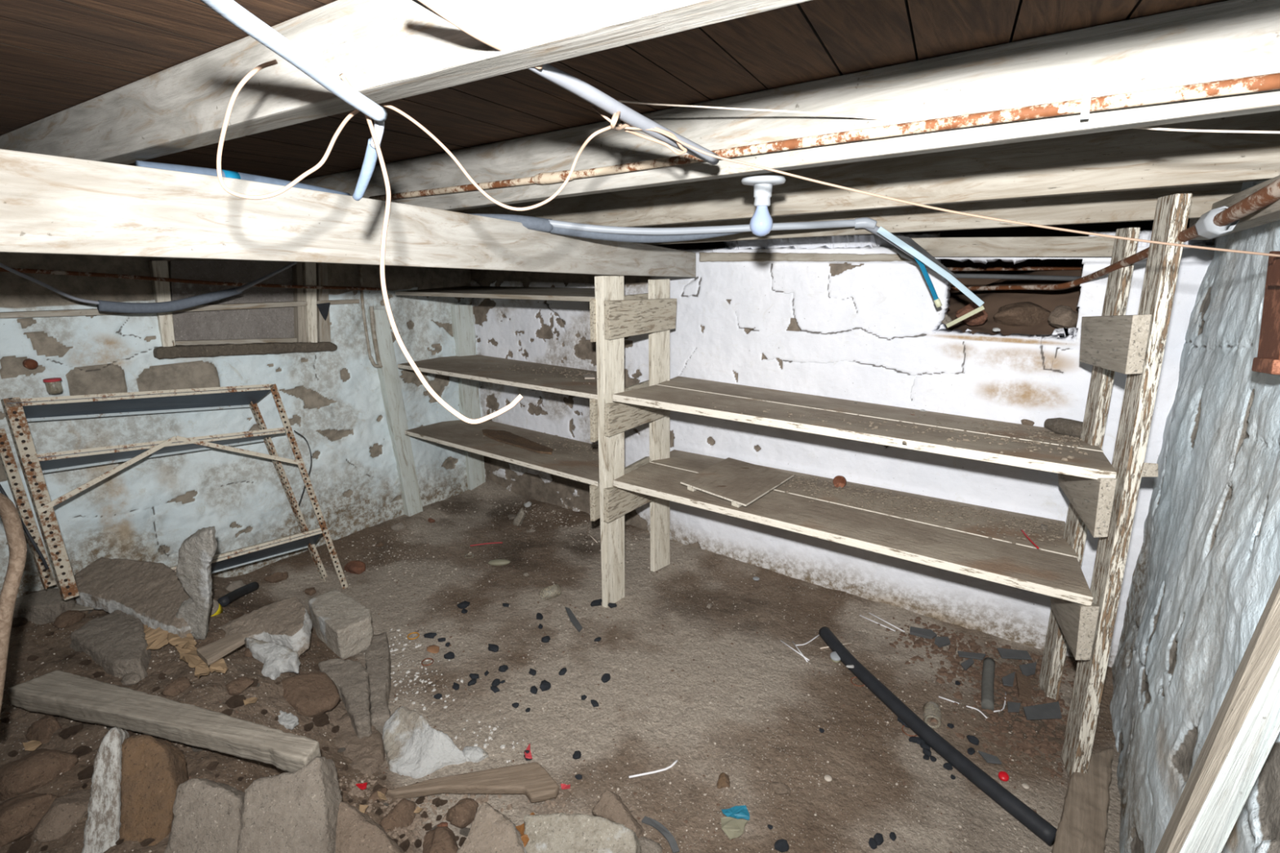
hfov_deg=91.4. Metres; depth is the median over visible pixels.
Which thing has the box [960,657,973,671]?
chip
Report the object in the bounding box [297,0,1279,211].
joist
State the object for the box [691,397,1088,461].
rubble
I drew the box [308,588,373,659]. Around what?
concrete block
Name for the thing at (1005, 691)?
straw
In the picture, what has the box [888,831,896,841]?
lump
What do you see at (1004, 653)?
chip
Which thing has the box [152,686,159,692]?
clod
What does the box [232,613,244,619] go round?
clod
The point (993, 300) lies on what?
wall opening
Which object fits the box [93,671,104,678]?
clod
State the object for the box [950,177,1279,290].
rusty pipe
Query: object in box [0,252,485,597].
wall
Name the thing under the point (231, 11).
pipe
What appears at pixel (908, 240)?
flashing
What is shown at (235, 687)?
rubble stone
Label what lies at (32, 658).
clod
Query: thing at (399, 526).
rubble stone
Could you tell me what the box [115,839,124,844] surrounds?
clod
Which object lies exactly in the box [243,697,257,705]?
dry leaf
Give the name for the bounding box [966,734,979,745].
lump
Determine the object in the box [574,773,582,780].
lump
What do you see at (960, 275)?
pipe
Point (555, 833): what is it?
stone
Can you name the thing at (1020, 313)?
stone
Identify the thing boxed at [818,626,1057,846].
pipe
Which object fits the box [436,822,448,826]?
rubble stone
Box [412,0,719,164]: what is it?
conduit
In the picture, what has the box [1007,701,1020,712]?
chip
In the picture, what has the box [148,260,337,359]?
window
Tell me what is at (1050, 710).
chip
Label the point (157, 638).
dry leaf
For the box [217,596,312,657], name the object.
concrete slab
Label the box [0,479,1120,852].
floor
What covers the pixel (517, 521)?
stone
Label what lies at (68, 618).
rubble stone
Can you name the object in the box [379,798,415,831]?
rubble stone
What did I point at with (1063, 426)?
stone
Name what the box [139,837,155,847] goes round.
clod
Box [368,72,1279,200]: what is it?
rusty pipe
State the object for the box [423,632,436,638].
lump
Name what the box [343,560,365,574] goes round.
rubble stone
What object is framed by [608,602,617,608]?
lump
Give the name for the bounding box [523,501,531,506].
rubble stone
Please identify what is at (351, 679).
edge stone
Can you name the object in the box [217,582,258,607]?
tube
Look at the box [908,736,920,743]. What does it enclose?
lump
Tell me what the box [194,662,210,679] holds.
dry leaf
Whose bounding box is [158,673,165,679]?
clod
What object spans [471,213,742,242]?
grey lagging
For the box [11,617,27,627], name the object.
clod
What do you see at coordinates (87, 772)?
clod
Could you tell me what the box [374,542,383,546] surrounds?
rubble stone
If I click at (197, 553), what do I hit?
concrete slab
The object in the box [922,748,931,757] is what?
lump
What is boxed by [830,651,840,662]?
pebble
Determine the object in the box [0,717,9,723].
clod
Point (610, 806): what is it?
stone
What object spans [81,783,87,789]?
clod
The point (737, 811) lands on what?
wrapper
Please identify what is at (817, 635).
straw
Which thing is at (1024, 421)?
stone
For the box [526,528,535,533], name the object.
rubble stone
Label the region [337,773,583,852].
heap
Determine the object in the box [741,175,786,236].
fitting
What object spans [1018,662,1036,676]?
chip
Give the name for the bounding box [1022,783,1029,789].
cap
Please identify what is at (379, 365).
vertical pipe
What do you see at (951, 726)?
lump
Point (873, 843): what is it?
lump
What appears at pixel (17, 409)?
tray
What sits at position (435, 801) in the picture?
clod
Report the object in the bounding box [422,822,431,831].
clod
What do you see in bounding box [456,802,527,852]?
wedge stone
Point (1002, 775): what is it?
cap
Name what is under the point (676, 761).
straw
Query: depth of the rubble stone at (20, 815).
1.51 m
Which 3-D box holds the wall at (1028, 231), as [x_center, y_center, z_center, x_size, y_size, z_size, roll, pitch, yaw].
[1.640,-1.064,4.013,4.800,0.750,0.100,10,18,33]
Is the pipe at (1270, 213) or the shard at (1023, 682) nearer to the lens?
the pipe at (1270, 213)
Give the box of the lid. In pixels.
[832,475,846,487]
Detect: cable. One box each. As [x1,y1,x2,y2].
[0,262,297,313]
[0,484,48,569]
[216,59,359,199]
[339,73,523,424]
[378,102,611,210]
[417,0,542,70]
[591,105,1279,257]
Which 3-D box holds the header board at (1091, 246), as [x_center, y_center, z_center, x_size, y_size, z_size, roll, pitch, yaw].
[1.360,-0.668,2.326,0.675,0.073,0.050,11,19,33]
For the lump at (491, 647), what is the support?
on the floor at (897, 815)
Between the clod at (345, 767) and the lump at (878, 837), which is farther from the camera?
the clod at (345, 767)
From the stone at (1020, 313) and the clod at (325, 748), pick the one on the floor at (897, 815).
the clod at (325, 748)
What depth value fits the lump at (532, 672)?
2.47 m
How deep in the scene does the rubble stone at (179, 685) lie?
1.99 m
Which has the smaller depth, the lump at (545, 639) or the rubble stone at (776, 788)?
the rubble stone at (776, 788)
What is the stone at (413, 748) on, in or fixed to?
on the floor at (897, 815)
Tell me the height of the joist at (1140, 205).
0.324 m
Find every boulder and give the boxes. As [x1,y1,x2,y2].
[119,734,188,845]
[281,671,340,717]
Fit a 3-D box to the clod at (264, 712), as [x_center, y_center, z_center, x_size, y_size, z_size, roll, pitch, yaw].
[-1.216,0.924,2.019,0.019,0.016,0.024,-10,18,-32]
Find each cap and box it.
[824,774,831,782]
[998,771,1008,782]
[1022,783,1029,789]
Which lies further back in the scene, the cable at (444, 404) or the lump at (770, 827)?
the lump at (770, 827)
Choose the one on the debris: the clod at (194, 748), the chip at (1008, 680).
the chip at (1008, 680)
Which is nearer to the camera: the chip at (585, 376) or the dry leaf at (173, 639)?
the dry leaf at (173, 639)
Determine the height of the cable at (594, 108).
0.233 m
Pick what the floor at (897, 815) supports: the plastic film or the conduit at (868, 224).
the plastic film
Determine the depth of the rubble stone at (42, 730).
1.82 m
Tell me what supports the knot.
attached to the conduit at (575, 86)
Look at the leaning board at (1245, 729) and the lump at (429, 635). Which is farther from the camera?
the lump at (429, 635)
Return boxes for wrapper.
[721,805,749,820]
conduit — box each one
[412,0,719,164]
[548,217,938,300]
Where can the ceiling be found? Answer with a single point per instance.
(56, 56)
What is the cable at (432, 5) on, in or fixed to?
attached to the conduit at (575, 86)
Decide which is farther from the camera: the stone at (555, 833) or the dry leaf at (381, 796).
the dry leaf at (381, 796)
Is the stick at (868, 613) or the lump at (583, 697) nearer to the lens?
the lump at (583, 697)
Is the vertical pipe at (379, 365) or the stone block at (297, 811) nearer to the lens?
the stone block at (297, 811)
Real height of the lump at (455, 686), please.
0.018 m
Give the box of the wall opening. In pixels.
[944,258,1084,335]
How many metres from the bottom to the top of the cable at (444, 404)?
0.441 m
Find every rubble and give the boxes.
[475,431,598,468]
[490,362,596,384]
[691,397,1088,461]
[781,475,1065,551]
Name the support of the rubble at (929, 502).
on the wooden shelving
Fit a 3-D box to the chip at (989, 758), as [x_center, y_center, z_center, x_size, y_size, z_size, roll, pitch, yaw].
[1.141,1.085,2.036,0.068,0.006,0.038,8,17,28]
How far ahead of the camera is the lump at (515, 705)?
2.29 m
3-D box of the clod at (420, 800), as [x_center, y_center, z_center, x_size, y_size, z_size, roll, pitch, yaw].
[-0.666,1.135,1.893,0.023,0.017,0.028,11,18,34]
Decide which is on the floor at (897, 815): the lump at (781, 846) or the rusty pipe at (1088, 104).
the lump at (781, 846)
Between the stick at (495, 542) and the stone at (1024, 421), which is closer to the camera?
the stone at (1024, 421)
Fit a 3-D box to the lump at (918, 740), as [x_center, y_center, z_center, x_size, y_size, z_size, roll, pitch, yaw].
[0.959,1.076,2.132,0.037,0.016,0.025,-2,15,-8]
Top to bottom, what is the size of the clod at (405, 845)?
0.023 m
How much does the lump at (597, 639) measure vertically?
0.016 m
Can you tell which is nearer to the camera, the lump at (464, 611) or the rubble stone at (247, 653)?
the rubble stone at (247, 653)
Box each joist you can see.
[0,0,810,164]
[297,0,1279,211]
[452,110,1279,226]
[636,182,1242,244]
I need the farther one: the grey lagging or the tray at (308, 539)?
the tray at (308, 539)
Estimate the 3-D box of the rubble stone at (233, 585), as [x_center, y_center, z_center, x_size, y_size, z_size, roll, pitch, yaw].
[-1.915,0.776,2.963,0.070,0.084,0.098,6,16,21]
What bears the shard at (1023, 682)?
on the debris
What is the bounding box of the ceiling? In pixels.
[0,0,1227,181]
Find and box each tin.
[208,599,222,616]
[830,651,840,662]
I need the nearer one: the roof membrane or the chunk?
the chunk
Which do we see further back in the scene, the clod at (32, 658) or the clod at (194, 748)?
the clod at (32, 658)
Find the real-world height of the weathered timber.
0.066 m
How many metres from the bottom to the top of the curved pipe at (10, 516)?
0.408 m
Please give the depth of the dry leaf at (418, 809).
1.83 m
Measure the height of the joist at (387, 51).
0.134 m
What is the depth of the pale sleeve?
1.52 m
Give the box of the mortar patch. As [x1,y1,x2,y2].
[278,710,299,729]
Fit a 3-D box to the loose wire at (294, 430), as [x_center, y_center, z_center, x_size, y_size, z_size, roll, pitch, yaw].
[-1.708,0.208,3.164,0.094,0.393,0.023,-10,18,-34]
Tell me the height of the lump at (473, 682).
0.018 m
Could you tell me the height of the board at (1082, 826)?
0.083 m
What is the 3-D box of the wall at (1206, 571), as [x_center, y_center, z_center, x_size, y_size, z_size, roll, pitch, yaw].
[0.980,0.467,0.852,0.216,2.204,3.793,10,18,33]
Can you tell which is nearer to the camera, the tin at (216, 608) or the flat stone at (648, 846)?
the flat stone at (648, 846)
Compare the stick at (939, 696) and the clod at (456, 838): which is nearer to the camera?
the clod at (456, 838)
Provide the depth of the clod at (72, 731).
1.82 m
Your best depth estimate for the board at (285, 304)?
2.79 m
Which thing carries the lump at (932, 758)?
on the floor at (897, 815)
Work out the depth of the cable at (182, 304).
2.49 m
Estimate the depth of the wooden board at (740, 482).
2.71 m
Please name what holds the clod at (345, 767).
on the floor at (897, 815)
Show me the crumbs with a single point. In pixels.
(405, 644)
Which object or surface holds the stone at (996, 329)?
in the wall at (869, 331)
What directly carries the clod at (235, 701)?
on the floor at (897, 815)
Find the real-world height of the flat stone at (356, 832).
0.173 m
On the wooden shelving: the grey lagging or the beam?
the beam
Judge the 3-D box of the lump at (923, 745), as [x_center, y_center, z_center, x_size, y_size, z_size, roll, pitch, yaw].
[0.964,1.082,2.111,0.027,0.018,0.040,-9,18,-30]
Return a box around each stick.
[470,542,502,546]
[819,642,852,648]
[859,614,895,631]
[868,613,904,632]
[938,696,959,704]
[1021,528,1039,548]
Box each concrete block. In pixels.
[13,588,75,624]
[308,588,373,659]
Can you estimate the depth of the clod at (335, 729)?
2.12 m
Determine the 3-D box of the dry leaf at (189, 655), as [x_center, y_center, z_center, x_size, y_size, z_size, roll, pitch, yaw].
[-1.539,0.785,2.142,0.224,0.035,0.062,13,20,39]
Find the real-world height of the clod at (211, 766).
0.017 m
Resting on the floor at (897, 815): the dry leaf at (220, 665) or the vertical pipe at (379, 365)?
the dry leaf at (220, 665)
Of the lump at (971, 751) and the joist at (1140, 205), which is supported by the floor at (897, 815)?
the lump at (971, 751)
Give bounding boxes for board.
[0,298,359,318]
[386,762,559,803]
[482,429,552,454]
[680,457,794,507]
[910,235,1115,256]
[1051,747,1114,852]
[1155,574,1279,852]
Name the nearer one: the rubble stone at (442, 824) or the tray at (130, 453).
the rubble stone at (442, 824)
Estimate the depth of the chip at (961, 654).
2.56 m
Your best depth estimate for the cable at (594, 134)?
0.97 m
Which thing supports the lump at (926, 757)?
on the floor at (897, 815)
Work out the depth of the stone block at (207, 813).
1.50 m
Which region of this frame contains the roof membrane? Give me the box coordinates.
[316,302,329,320]
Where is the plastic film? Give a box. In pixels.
[720,817,747,839]
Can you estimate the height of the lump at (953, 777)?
0.010 m
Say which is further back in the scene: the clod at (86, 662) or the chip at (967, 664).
the chip at (967, 664)
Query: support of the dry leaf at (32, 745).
on the floor at (897, 815)
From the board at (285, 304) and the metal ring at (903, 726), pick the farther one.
the board at (285, 304)
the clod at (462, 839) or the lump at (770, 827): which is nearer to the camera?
the clod at (462, 839)
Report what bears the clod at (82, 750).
on the floor at (897, 815)
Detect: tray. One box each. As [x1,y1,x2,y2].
[4,383,272,422]
[30,427,285,473]
[169,527,323,573]
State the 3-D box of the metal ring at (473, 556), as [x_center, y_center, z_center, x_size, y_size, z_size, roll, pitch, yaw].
[-0.943,0.716,3.448,0.052,0.008,0.052,10,18,33]
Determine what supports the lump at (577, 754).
on the floor at (897, 815)
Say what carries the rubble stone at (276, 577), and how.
on the floor at (897, 815)
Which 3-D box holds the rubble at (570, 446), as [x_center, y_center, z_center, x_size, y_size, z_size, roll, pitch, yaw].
[-0.658,0.076,3.683,1.468,0.081,0.559,10,18,33]
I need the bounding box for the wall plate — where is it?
[698,252,910,262]
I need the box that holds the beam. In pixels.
[0,148,695,277]
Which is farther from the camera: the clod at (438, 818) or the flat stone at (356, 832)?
the clod at (438, 818)
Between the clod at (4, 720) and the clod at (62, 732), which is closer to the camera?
the clod at (62, 732)
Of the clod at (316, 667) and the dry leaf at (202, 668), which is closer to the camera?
the dry leaf at (202, 668)
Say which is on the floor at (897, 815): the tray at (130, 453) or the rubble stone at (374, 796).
the rubble stone at (374, 796)
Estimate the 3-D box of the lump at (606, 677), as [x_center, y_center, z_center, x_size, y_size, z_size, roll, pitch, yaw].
[-0.135,0.984,2.441,0.046,0.022,0.032,-14,20,-41]
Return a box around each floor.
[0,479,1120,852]
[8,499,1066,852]
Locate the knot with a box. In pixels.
[610,111,687,155]
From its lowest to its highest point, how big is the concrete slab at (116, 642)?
0.100 m
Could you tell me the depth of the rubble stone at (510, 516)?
3.95 m
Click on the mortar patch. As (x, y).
(289, 721)
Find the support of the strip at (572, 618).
on the floor at (897, 815)
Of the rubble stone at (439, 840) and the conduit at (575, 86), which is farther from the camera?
the rubble stone at (439, 840)
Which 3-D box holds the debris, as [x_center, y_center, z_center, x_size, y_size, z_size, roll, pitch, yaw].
[1.228,1.007,2.329,0.803,0.048,0.907,10,18,33]
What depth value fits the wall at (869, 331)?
2.84 m
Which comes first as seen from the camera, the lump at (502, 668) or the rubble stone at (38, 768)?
the rubble stone at (38, 768)
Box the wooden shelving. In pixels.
[367,193,1192,779]
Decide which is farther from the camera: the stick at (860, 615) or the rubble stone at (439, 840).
the stick at (860, 615)
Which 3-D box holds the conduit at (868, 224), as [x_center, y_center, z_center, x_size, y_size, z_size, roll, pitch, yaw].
[0.393,-0.580,2.204,1.437,0.299,0.109,0,15,-1]
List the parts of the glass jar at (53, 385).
lid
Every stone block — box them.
[164,778,244,852]
[236,756,342,852]
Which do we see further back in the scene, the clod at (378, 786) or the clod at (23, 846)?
the clod at (378, 786)
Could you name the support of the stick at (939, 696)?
on the floor at (897, 815)
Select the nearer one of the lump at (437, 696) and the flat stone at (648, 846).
the flat stone at (648, 846)
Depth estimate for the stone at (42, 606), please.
2.35 m
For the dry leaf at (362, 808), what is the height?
0.015 m
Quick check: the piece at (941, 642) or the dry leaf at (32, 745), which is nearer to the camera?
the dry leaf at (32, 745)
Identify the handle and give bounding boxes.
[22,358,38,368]
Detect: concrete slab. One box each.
[69,609,151,680]
[73,556,193,638]
[175,526,217,639]
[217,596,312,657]
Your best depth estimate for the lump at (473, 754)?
2.05 m
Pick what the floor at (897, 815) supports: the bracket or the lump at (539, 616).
the lump at (539, 616)
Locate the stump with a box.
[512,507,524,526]
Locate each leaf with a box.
[22,740,41,751]
[143,623,169,650]
[167,632,196,648]
[174,644,204,667]
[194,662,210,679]
[209,657,227,673]
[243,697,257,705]
[359,804,368,813]
[377,791,386,800]
[413,806,423,813]
[515,812,534,847]
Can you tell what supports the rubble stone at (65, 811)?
on the floor at (897, 815)
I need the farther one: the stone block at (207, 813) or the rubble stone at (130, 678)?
the rubble stone at (130, 678)
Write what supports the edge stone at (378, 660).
on the floor at (897, 815)
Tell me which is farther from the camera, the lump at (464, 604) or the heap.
the lump at (464, 604)
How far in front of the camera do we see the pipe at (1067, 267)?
2.93 m
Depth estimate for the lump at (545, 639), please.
2.69 m
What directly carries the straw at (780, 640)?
on the floor at (897, 815)
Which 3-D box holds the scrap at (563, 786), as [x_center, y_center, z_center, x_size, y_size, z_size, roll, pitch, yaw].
[-0.231,1.118,1.936,0.031,0.008,0.018,-1,15,-3]
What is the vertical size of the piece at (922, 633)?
0.012 m
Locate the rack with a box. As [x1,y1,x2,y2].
[0,383,348,599]
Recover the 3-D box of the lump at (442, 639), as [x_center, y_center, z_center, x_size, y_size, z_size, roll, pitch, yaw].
[-0.856,0.921,2.696,0.035,0.015,0.024,-2,15,-6]
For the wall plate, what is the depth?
2.81 m
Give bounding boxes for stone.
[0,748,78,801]
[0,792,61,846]
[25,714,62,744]
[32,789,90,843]
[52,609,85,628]
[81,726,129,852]
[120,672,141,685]
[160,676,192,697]
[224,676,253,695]
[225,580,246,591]
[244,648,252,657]
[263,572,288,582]
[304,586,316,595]
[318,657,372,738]
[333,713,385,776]
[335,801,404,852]
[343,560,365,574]
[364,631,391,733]
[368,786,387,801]
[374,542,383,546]
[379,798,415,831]
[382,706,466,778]
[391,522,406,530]
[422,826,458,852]
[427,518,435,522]
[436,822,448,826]
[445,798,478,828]
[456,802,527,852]
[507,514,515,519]
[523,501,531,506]
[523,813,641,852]
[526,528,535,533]
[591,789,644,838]
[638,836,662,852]
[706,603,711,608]
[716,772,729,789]
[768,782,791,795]
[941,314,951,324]
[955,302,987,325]
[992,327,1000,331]
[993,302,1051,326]
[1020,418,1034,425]
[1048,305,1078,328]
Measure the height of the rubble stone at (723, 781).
0.026 m
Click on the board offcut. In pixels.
(210, 653)
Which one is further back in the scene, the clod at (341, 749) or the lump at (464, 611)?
the lump at (464, 611)
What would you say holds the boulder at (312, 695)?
on the floor at (897, 815)
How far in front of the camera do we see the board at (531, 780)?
1.91 m
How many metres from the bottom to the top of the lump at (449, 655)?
0.026 m
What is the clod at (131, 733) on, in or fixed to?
on the floor at (897, 815)
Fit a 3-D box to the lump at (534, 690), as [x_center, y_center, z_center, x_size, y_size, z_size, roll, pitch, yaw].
[-0.404,1.005,2.377,0.027,0.019,0.040,2,15,6]
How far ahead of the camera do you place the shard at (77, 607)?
2.42 m
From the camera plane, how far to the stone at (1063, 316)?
2.44 m
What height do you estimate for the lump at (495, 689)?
0.018 m
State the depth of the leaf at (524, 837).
1.70 m
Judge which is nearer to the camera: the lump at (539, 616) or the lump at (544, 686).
the lump at (544, 686)
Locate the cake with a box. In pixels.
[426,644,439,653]
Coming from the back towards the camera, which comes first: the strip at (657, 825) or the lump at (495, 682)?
the lump at (495, 682)
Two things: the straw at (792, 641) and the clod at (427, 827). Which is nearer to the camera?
the clod at (427, 827)
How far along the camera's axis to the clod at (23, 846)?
1.47 m
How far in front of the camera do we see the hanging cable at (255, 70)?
0.81 m
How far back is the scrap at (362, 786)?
1.86 m
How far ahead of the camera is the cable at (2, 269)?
2.65 m
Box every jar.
[43,377,62,394]
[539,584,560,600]
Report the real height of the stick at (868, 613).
0.014 m
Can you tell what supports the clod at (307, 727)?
on the floor at (897, 815)
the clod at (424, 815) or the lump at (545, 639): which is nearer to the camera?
the clod at (424, 815)
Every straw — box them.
[628,760,677,778]
[780,640,809,661]
[791,640,808,662]
[795,635,819,645]
[966,705,987,718]
[993,691,1006,712]
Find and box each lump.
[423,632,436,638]
[433,693,442,699]
[437,637,445,642]
[444,651,454,659]
[452,682,459,690]
[456,600,470,608]
[461,608,467,613]
[462,746,488,762]
[467,679,476,686]
[469,673,479,679]
[488,644,498,652]
[490,685,499,693]
[491,678,500,686]
[498,664,508,672]
[502,603,509,607]
[511,702,519,708]
[528,668,536,675]
[529,685,537,694]
[536,612,542,620]
[539,680,551,691]
[541,635,550,643]
[558,667,566,675]
[572,750,581,759]
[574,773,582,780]
[581,694,586,700]
[590,599,602,606]
[591,699,599,707]
[594,636,601,641]
[600,673,610,683]
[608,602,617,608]
[767,824,773,830]
[773,839,789,852]
[818,728,824,733]
[868,837,877,849]
[873,832,884,845]
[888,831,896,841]
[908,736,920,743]
[916,738,924,744]
[919,741,930,749]
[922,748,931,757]
[923,754,929,759]
[929,755,937,761]
[942,762,952,770]
[946,723,954,728]
[950,774,955,779]
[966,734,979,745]
[967,747,975,755]
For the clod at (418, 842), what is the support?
on the floor at (897, 815)
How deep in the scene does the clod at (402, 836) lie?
1.75 m
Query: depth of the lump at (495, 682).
2.41 m
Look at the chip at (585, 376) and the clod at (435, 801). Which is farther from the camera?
the chip at (585, 376)
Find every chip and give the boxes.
[582,374,595,378]
[957,651,986,659]
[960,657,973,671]
[977,751,1001,764]
[996,648,1031,660]
[1001,671,1015,686]
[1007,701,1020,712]
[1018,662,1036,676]
[1022,702,1062,719]
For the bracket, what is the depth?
1.14 m
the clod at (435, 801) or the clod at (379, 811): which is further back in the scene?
the clod at (435, 801)
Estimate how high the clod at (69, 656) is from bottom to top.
0.021 m
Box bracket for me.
[1251,251,1279,374]
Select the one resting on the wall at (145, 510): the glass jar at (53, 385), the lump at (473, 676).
the glass jar at (53, 385)
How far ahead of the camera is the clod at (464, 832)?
1.79 m
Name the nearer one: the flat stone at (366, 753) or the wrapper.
the wrapper
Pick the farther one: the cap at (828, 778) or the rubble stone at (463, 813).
the cap at (828, 778)
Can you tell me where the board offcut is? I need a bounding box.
[196,632,244,665]
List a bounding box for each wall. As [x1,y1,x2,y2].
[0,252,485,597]
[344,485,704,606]
[470,230,1215,667]
[653,218,1189,286]
[1109,180,1279,852]
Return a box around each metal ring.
[407,631,419,639]
[421,657,433,666]
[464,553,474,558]
[850,676,864,686]
[902,725,917,736]
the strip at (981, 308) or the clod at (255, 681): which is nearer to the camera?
the clod at (255, 681)
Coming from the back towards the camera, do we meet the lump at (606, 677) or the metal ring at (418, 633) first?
the metal ring at (418, 633)
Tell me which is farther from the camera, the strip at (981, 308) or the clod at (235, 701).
the strip at (981, 308)
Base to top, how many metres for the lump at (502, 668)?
0.022 m
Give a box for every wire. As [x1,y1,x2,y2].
[293,430,311,505]
[616,99,1279,133]
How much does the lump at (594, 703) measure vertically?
0.017 m
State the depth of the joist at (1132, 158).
1.64 m
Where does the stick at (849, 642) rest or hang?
on the floor at (897, 815)
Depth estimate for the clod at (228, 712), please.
1.92 m
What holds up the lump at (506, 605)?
on the floor at (897, 815)
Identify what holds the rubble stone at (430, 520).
on the floor at (897, 815)
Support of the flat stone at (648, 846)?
on the floor at (897, 815)
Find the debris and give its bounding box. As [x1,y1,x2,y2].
[874,616,1094,813]
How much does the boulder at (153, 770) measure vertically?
0.275 m
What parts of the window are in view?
frame post, pane, frame rail, sill, frame post, frame post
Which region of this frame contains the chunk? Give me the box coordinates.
[244,637,300,679]
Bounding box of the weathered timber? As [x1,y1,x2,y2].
[6,670,320,773]
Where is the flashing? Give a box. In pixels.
[893,235,959,277]
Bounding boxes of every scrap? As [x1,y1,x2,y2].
[355,782,367,789]
[524,743,532,759]
[560,783,570,789]
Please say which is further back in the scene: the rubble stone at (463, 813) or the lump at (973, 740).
the lump at (973, 740)
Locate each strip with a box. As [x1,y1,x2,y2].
[564,606,582,632]
[641,816,679,852]
[876,226,984,306]
[946,305,984,327]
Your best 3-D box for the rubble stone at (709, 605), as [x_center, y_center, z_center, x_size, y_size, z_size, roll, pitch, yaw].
[0.329,0.852,2.962,0.020,0.023,0.033,10,18,33]
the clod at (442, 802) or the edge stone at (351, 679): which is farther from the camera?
the edge stone at (351, 679)
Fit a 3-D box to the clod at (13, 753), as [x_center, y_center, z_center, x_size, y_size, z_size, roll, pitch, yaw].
[-1.762,0.921,1.753,0.022,0.013,0.019,4,16,13]
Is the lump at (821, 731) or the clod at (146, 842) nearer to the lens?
the clod at (146, 842)
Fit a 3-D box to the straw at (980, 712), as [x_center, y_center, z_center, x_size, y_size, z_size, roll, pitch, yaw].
[1.229,1.036,2.270,0.022,0.007,0.080,-10,18,-34]
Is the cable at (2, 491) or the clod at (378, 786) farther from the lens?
the clod at (378, 786)
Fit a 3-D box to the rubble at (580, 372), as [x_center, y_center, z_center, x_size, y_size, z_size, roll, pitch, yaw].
[-0.688,-0.331,3.564,1.380,0.054,0.569,10,18,33]
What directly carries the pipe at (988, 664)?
on the debris
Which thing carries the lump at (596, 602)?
on the floor at (897, 815)
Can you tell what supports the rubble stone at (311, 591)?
on the floor at (897, 815)
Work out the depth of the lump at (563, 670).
2.48 m
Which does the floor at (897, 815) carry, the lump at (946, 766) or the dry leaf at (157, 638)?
the lump at (946, 766)
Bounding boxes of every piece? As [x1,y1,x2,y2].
[910,626,937,639]
[934,636,950,648]
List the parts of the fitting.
bulb, mounting plate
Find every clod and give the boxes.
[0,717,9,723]
[5,838,32,852]
[8,750,17,757]
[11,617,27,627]
[26,655,38,661]
[40,844,48,851]
[57,728,67,737]
[61,724,83,739]
[64,654,75,659]
[71,745,92,758]
[77,764,93,780]
[79,659,91,665]
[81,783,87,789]
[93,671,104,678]
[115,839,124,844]
[122,728,133,736]
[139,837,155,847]
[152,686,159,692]
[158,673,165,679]
[191,746,204,751]
[206,761,218,770]
[222,708,232,715]
[225,694,245,708]
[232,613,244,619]
[237,777,244,781]
[248,678,258,687]
[260,709,267,715]
[303,722,313,732]
[312,713,329,727]
[313,665,319,671]
[321,746,328,751]
[331,725,339,733]
[337,747,346,752]
[342,764,348,770]
[372,783,382,791]
[373,808,382,815]
[399,834,405,839]
[399,839,409,852]
[413,839,422,848]
[415,796,425,804]
[420,811,427,818]
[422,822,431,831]
[431,797,440,804]
[435,814,442,821]
[437,799,448,806]
[453,835,459,841]
[458,836,466,847]
[459,827,470,836]
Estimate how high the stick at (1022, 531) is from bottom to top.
0.018 m
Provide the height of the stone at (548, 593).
0.060 m
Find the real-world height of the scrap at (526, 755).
0.008 m
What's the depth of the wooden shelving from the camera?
2.36 m
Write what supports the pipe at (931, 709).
on the floor at (897, 815)
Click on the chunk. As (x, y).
(277, 660)
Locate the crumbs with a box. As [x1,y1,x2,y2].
[364,628,524,762]
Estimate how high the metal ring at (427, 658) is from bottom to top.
0.005 m
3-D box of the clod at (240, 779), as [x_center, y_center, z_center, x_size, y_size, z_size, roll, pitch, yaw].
[-1.109,0.978,1.732,0.016,0.012,0.013,-11,19,-36]
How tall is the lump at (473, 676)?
0.021 m
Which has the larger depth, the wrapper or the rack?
the rack
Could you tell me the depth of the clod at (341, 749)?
2.04 m
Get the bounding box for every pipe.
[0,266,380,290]
[0,493,26,714]
[200,0,387,200]
[358,264,382,368]
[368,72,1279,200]
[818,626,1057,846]
[923,701,942,728]
[946,265,1082,271]
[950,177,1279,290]
[954,273,1081,280]
[981,657,995,711]
[1189,174,1279,239]
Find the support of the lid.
on the wooden shelving
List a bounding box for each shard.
[71,603,93,610]
[1015,671,1031,702]
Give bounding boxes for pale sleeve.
[133,160,351,195]
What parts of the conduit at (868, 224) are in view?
blue strip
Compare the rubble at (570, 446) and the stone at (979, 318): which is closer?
the stone at (979, 318)
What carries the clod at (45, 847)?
on the floor at (897, 815)
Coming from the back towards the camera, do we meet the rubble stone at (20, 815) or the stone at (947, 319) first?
the stone at (947, 319)
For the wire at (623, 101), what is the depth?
1.17 m

